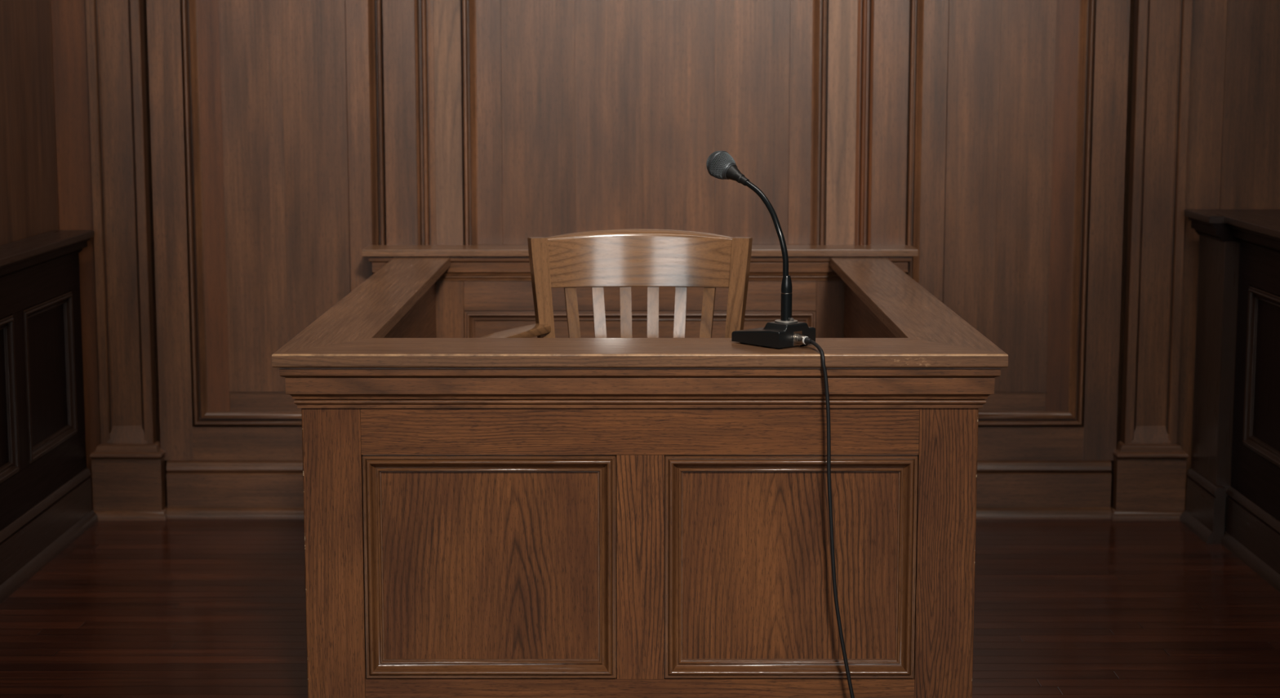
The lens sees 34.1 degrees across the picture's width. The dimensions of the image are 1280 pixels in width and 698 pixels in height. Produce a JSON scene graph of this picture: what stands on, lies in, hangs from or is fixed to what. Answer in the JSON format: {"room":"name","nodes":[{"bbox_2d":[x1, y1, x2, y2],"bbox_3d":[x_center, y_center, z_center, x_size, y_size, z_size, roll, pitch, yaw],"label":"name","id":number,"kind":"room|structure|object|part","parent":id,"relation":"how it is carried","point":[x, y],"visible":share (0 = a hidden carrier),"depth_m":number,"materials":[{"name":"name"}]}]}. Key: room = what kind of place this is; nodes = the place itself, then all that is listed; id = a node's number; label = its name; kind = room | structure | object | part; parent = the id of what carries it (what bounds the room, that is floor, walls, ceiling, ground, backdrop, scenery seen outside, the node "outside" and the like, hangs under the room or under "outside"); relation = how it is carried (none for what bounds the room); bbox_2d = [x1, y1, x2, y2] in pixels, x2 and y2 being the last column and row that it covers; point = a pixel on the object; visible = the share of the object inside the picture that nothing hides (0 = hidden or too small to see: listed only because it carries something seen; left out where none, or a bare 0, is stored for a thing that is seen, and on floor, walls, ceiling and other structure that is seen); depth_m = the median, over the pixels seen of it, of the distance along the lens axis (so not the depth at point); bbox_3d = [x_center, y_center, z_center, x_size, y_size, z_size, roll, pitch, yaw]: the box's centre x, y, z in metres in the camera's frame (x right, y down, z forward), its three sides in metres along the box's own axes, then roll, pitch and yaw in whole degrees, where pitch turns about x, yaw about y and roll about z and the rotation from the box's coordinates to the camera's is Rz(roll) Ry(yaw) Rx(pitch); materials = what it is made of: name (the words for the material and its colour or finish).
{"room":"courtroom","nodes":[
{"label":"courtroom","id":0,"kind":"room"},
{"bbox_2d":[0,0,59,245],"bbox_3d":[-3.201,-1.380,4.703,2.797,4.300,3.294,0,8,0],"label":"wall","id":1,"kind":"structure","parent":0,"point":[29,202],"depth_m":6.14,"materials":[{"name":"brown wood"}]},
{"bbox_2d":[0,519,1279,697],"bbox_3d":[0.000,1.360,0.926,9.200,0.100,11.864,0,8,0],"label":"floor","id":2,"kind":"structure","parent":0,"point":[169,608],"depth_m":5.40,"materials":[{"name":"brown wood"}]},
{"bbox_2d":[0,230,97,604],"bbox_3d":[-1.738,0.301,4.912,0.124,0.912,3.150,0,8,0],"label":"wooden partition","id":3,"kind":"structure","parent":2,"relation":"on","point":[46,503],"depth_m":6.02,"materials":[{"name":"brown wood"}]},
{"bbox_3d":[-1.754,0.157,5.523,0.024,0.389,0.446,0,8,0],"label":"panel","id":4,"kind":"part","parent":3,"relation":"part of","materials":[{"name":"brown wood"}]},
{"bbox_3d":[-1.731,0.157,5.523,0.022,0.442,0.499,0,8,0],"label":"panel molding","id":5,"kind":"part","parent":3,"relation":"part of","materials":[{"name":"brown wood"}]},
{"bbox_3d":[-1.746,-0.031,4.866,0.040,0.108,3.149,0,8,0],"label":"rail","id":6,"kind":"part","parent":3,"relation":"part of","materials":[{"name":"brown wood"}]},
{"bbox_3d":[-1.746,0.548,4.946,0.040,0.173,3.149,0,8,0],"label":"rail","id":7,"kind":"part","parent":3,"relation":"part of","materials":[{"name":"brown wood"}]},
{"bbox_3d":[-1.744,-0.107,4.858,0.111,0.047,3.146,0,8,0],"label":"cornice","id":8,"kind":"part","parent":3,"relation":"part of","materials":[{"name":"brown wood"}]},
{"bbox_3d":[-1.754,0.075,6.117,0.024,0.389,0.446,0,8,0],"label":"panel","id":9,"kind":"part","parent":3,"relation":"part of","materials":[{"name":"brown wood"}]},
{"bbox_2d":[0,230,94,266],"bbox_3d":[-1.738,-0.140,4.851,0.124,0.021,3.150,0,8,0],"label":"countertop","id":10,"kind":"structure","parent":3,"relation":"on","point":[16,251],"depth_m":5.96,"materials":[{"name":"brown wood"}]},
{"bbox_3d":[-1.721,0.668,4.962,0.050,0.170,3.150,0,8,0],"label":"skirting","id":11,"kind":"part","parent":3,"relation":"part of","materials":[{"name":"brown wood"}]},
{"bbox_3d":[-1.731,0.075,6.117,0.022,0.442,0.499,0,8,0],"label":"panel molding","id":12,"kind":"part","parent":3,"relation":"part of","materials":[{"name":"brown wood"}]},
{"bbox_2d":[271,244,1008,697],"bbox_3d":[0.000,0.257,5.417,1.686,0.861,2.262,0,8,0],"label":"stand","id":13,"kind":"object","parent":2,"relation":"on","point":[639,516],"visible":0.97,"depth_m":4.36,"materials":[{"name":"brown wood"}]},
{"bbox_3d":[-0.663,-0.121,5.302,0.172,0.028,2.137,0,8,0],"label":"rail","id":14,"kind":"part","parent":13,"relation":"part of","materials":[{"name":"brown wood"}]},
{"bbox_3d":[-0.313,0.456,4.358,0.528,0.478,0.025,0,8,0],"label":"panel molding","id":15,"kind":"part","parent":13,"relation":"part of","materials":[{"name":"brown wood"}]},
{"bbox_3d":[-0.313,0.453,4.381,0.469,0.420,0.023,0,8,0],"label":"panel","id":16,"kind":"part","parent":13,"relation":"part of","materials":[{"name":"brown wood"}]},
{"bbox_2d":[479,228,752,337],"bbox_3d":[0.018,0.186,4.917,0.844,0.899,0.501,0,8,0],"label":"wooden armchair","id":17,"kind":"object","parent":13,"relation":"on","point":[624,259],"visible":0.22,"depth_m":5.06,"materials":[{"name":"brown wood"}]},
{"bbox_3d":[-0.333,-0.018,4.865,0.106,0.040,0.422,3,8,20],"label":"armrest","id":18,"kind":"part","parent":17,"relation":"part of","materials":[{"name":"brown wood"}]},
{"bbox_3d":[-0.221,0.169,5.099,0.087,0.882,0.102,-2,8,-16],"label":"post","id":19,"kind":"part","parent":17,"relation":"part of","materials":[{"name":"brown wood"}]},
{"bbox_3d":[0.000,-0.220,5.074,0.464,0.137,0.080,0,8,0],"label":"crest rail","id":20,"kind":"part","parent":17,"relation":"part of","materials":[{"name":"brown wood"}]},
{"bbox_3d":[0.221,0.169,5.099,0.087,0.882,0.102,2,8,16],"label":"post","id":21,"kind":"part","parent":17,"relation":"part of","materials":[{"name":"brown wood"}]},
{"bbox_3d":[0.000,0.007,4.369,1.497,0.028,0.254,0,8,0],"label":"rail","id":22,"kind":"part","parent":13,"relation":"part of","materials":[{"name":"brown wood"}]},
{"bbox_3d":[0.000,-0.166,6.413,1.079,0.092,0.040,0,8,0],"label":"rail","id":23,"kind":"part","parent":13,"relation":"part of","materials":[{"name":"brown wood"}]},
{"bbox_3d":[0.000,0.735,4.411,1.154,0.087,0.040,0,8,0],"label":"rail","id":24,"kind":"part","parent":13,"relation":"part of","materials":[{"name":"brown wood"}]},
{"bbox_3d":[0.000,0.168,4.333,1.154,0.098,0.040,0,8,0],"label":"rail","id":25,"kind":"part","parent":13,"relation":"part of","materials":[{"name":"brown wood"}]},
{"bbox_3d":[0.000,0.111,6.459,1.029,0.417,0.025,0,8,0],"label":"panel","id":26,"kind":"part","parent":13,"relation":"part of","materials":[{"name":"brown wood"}]},
{"bbox_3d":[0.000,0.114,6.436,1.079,0.467,0.021,0,8,0],"label":"panel molding","id":27,"kind":"part","parent":13,"relation":"part of","materials":[{"name":"brown wood"}]},
{"bbox_3d":[0.000,-0.065,5.331,1.472,0.091,2.155,0,8,0],"label":"cornice","id":28,"kind":"part","parent":13,"relation":"part of","materials":[{"name":"brown wood"}]},
{"bbox_3d":[0.000,-0.253,6.420,1.651,0.078,0.138,0,8,0],"label":"cornice","id":29,"kind":"part","parent":13,"relation":"part of","materials":[{"name":"brown wood"}]},
{"bbox_2d":[706,151,815,348],"bbox_3d":[0.239,-0.215,4.411,0.112,0.401,0.262,-7,11,-43],"label":"desk microphone","id":30,"kind":"object","parent":13,"relation":"on","point":[780,333],"visible":1,"depth_m":4.36,"materials":[{"name":"black plastic"}]},
{"bbox_2d":[706,151,735,179],"bbox_3d":[0.174,-0.393,4.459,0.064,0.061,0.064,0,8,0],"label":"grille","id":31,"kind":"object","parent":30,"relation":"attached to","point":[721,165],"depth_m":4.44,"materials":[{"name":"grey metal"}]},
{"bbox_3d":[0.327,-0.022,4.342,0.025,0.029,0.003,-7,11,-43],"label":"socket plate","id":32,"kind":"part","parent":30,"relation":"part of","materials":[{"name":"silver metal"}]},
{"bbox_3d":[0.314,0.453,4.381,0.467,0.420,0.023,0,8,0],"label":"panel","id":33,"kind":"part","parent":13,"relation":"part of","materials":[{"name":"brown wood"}]},
{"bbox_3d":[0.314,0.456,4.358,0.526,0.478,0.025,0,8,0],"label":"panel molding","id":34,"kind":"part","parent":13,"relation":"part of","materials":[{"name":"brown wood"}]},
{"bbox_2d":[794,333,854,697],"bbox_3d":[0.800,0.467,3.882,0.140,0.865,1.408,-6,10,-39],"label":"microphone cable","id":35,"kind":"object","parent":13,"relation":"hanging from","point":[799,338],"visible":1,"depth_m":4.28,"materials":[{"name":"black rubber"}]},
{"bbox_3d":[0.663,-0.121,5.302,0.172,0.028,2.137,0,8,0],"label":"rail","id":36,"kind":"part","parent":13,"relation":"part of","materials":[{"name":"brown wood"}]},
{"bbox_2d":[1179,208,1279,592],"bbox_3d":[2.059,0.269,4.907,0.781,0.976,3.150,0,8,0],"label":"wooden partition","id":37,"kind":"structure","parent":2,"relation":"on","point":[1233,486],"depth_m":6.13,"materials":[{"name":"brown wood"}]},
{"bbox_3d":[1.714,0.475,6.367,0.050,0.170,0.315,0,8,0],"label":"skirting","id":38,"kind":"part","parent":37,"relation":"part of","materials":[{"name":"brown wood"}]},
{"bbox_3d":[2.066,-0.361,6.269,0.768,0.056,0.281,0,8,0],"label":"cornice","id":39,"kind":"part","parent":37,"relation":"part of","materials":[{"name":"brown wood"}]},
{"bbox_3d":[2.084,0.111,6.332,0.731,0.901,0.285,0,8,0],"label":"post","id":40,"kind":"part","parent":37,"relation":"part of","materials":[{"name":"brown wood"}]},
{"bbox_2d":[1183,208,1279,222],"bbox_3d":[2.059,-0.399,6.261,0.781,0.021,0.285,0,8,0],"label":"countertop","id":41,"kind":"structure","parent":37,"relation":"on","point":[1209,215],"depth_m":6.25,"materials":[{"name":"brown wood"}]},
{"bbox_3d":[1.757,0.688,4.821,0.050,0.170,2.865,0,8,0],"label":"skirting","id":42,"kind":"part","parent":37,"relation":"part of","materials":[{"name":"brown wood"}]},
{"bbox_3d":[2.087,-0.146,4.708,0.725,0.056,2.861,0,8,0],"label":"cornice","id":43,"kind":"part","parent":37,"relation":"part of","materials":[{"name":"brown wood"}]},
{"bbox_3d":[1.782,0.557,4.803,0.040,0.193,2.864,0,8,0],"label":"rail","id":44,"kind":"part","parent":37,"relation":"part of","materials":[{"name":"brown wood"}]},
{"bbox_3d":[1.782,-0.063,4.718,0.040,0.115,2.864,0,8,0],"label":"rail","id":45,"kind":"part","parent":37,"relation":"part of","materials":[{"name":"brown wood"}]},
{"bbox_3d":[1.767,0.086,5.791,0.022,0.470,0.549,0,8,0],"label":"panel molding","id":46,"kind":"part","parent":37,"relation":"part of","materials":[{"name":"brown wood"}]},
{"bbox_3d":[1.790,0.086,5.791,0.024,0.417,0.496,0,8,0],"label":"panel","id":47,"kind":"part","parent":37,"relation":"part of","materials":[{"name":"brown wood"}]},
{"bbox_2d":[50,0,1279,520],"bbox_3d":[0.000,-1.613,6.397,9.200,4.300,0.314,0,8,0],"label":"wall","id":48,"kind":"structure","parent":0,"point":[232,166],"depth_m":6.45,"materials":[{"name":"brown wood"}]},
{"bbox_3d":[-1.606,0.517,6.579,0.241,0.030,0.094,0,8,0],"label":"shoe molding","id":49,"kind":"part","parent":48,"relation":"part of","materials":[{"name":"brown wood"}]},
{"bbox_3d":[-1.097,0.296,6.581,0.620,0.107,0.030,0,8,0],"label":"rail","id":50,"kind":"part","parent":48,"relation":"part of","materials":[{"name":"brown wood"}]},
{"bbox_3d":[-1.097,-1.299,6.359,0.619,3.113,0.044,0,8,0],"label":"panel molding","id":51,"kind":"part","parent":48,"relation":"part of","materials":[{"name":"brown wood"}]},
{"bbox_3d":[-0.661,-1.528,6.325,0.057,2.650,0.036,0,8,0],"label":"reeded trim","id":52,"kind":"part","parent":48,"relation":"part of","materials":[{"name":"brown wood"}]},
{"bbox_2d":[166,460,1111,519],"bbox_3d":[-0.003,0.441,6.580,2.970,0.180,0.070,0,8,0],"label":"baseboard","id":53,"kind":"structure","parent":48,"relation":"attached to","point":[196,489],"depth_m":6.56,"materials":[{"name":"brown wood"}]},
{"bbox_3d":[0.014,-1.503,6.330,1.126,2.700,0.044,0,8,0],"label":"panel molding","id":54,"kind":"part","parent":48,"relation":"part of","materials":[{"name":"brown wood"}]},
{"bbox_3d":[0.691,-1.528,6.325,0.049,2.650,0.036,0,8,0],"label":"reeded trim","id":55,"kind":"part","parent":48,"relation":"part of","materials":[{"name":"brown wood"}]},
{"bbox_3d":[1.109,-1.299,6.359,0.571,3.113,0.044,0,8,0],"label":"panel molding","id":56,"kind":"part","parent":48,"relation":"part of","materials":[{"name":"brown wood"}]},
{"bbox_3d":[1.109,0.296,6.581,0.572,0.107,0.030,0,8,0],"label":"rail","id":57,"kind":"part","parent":48,"relation":"part of","materials":[{"name":"brown wood"}]},
{"bbox_3d":[1.600,0.517,6.579,0.241,0.030,0.094,0,8,0],"label":"shoe molding","id":58,"kind":"part","parent":48,"relation":"part of","materials":[{"name":"brown wood"}]}
]}

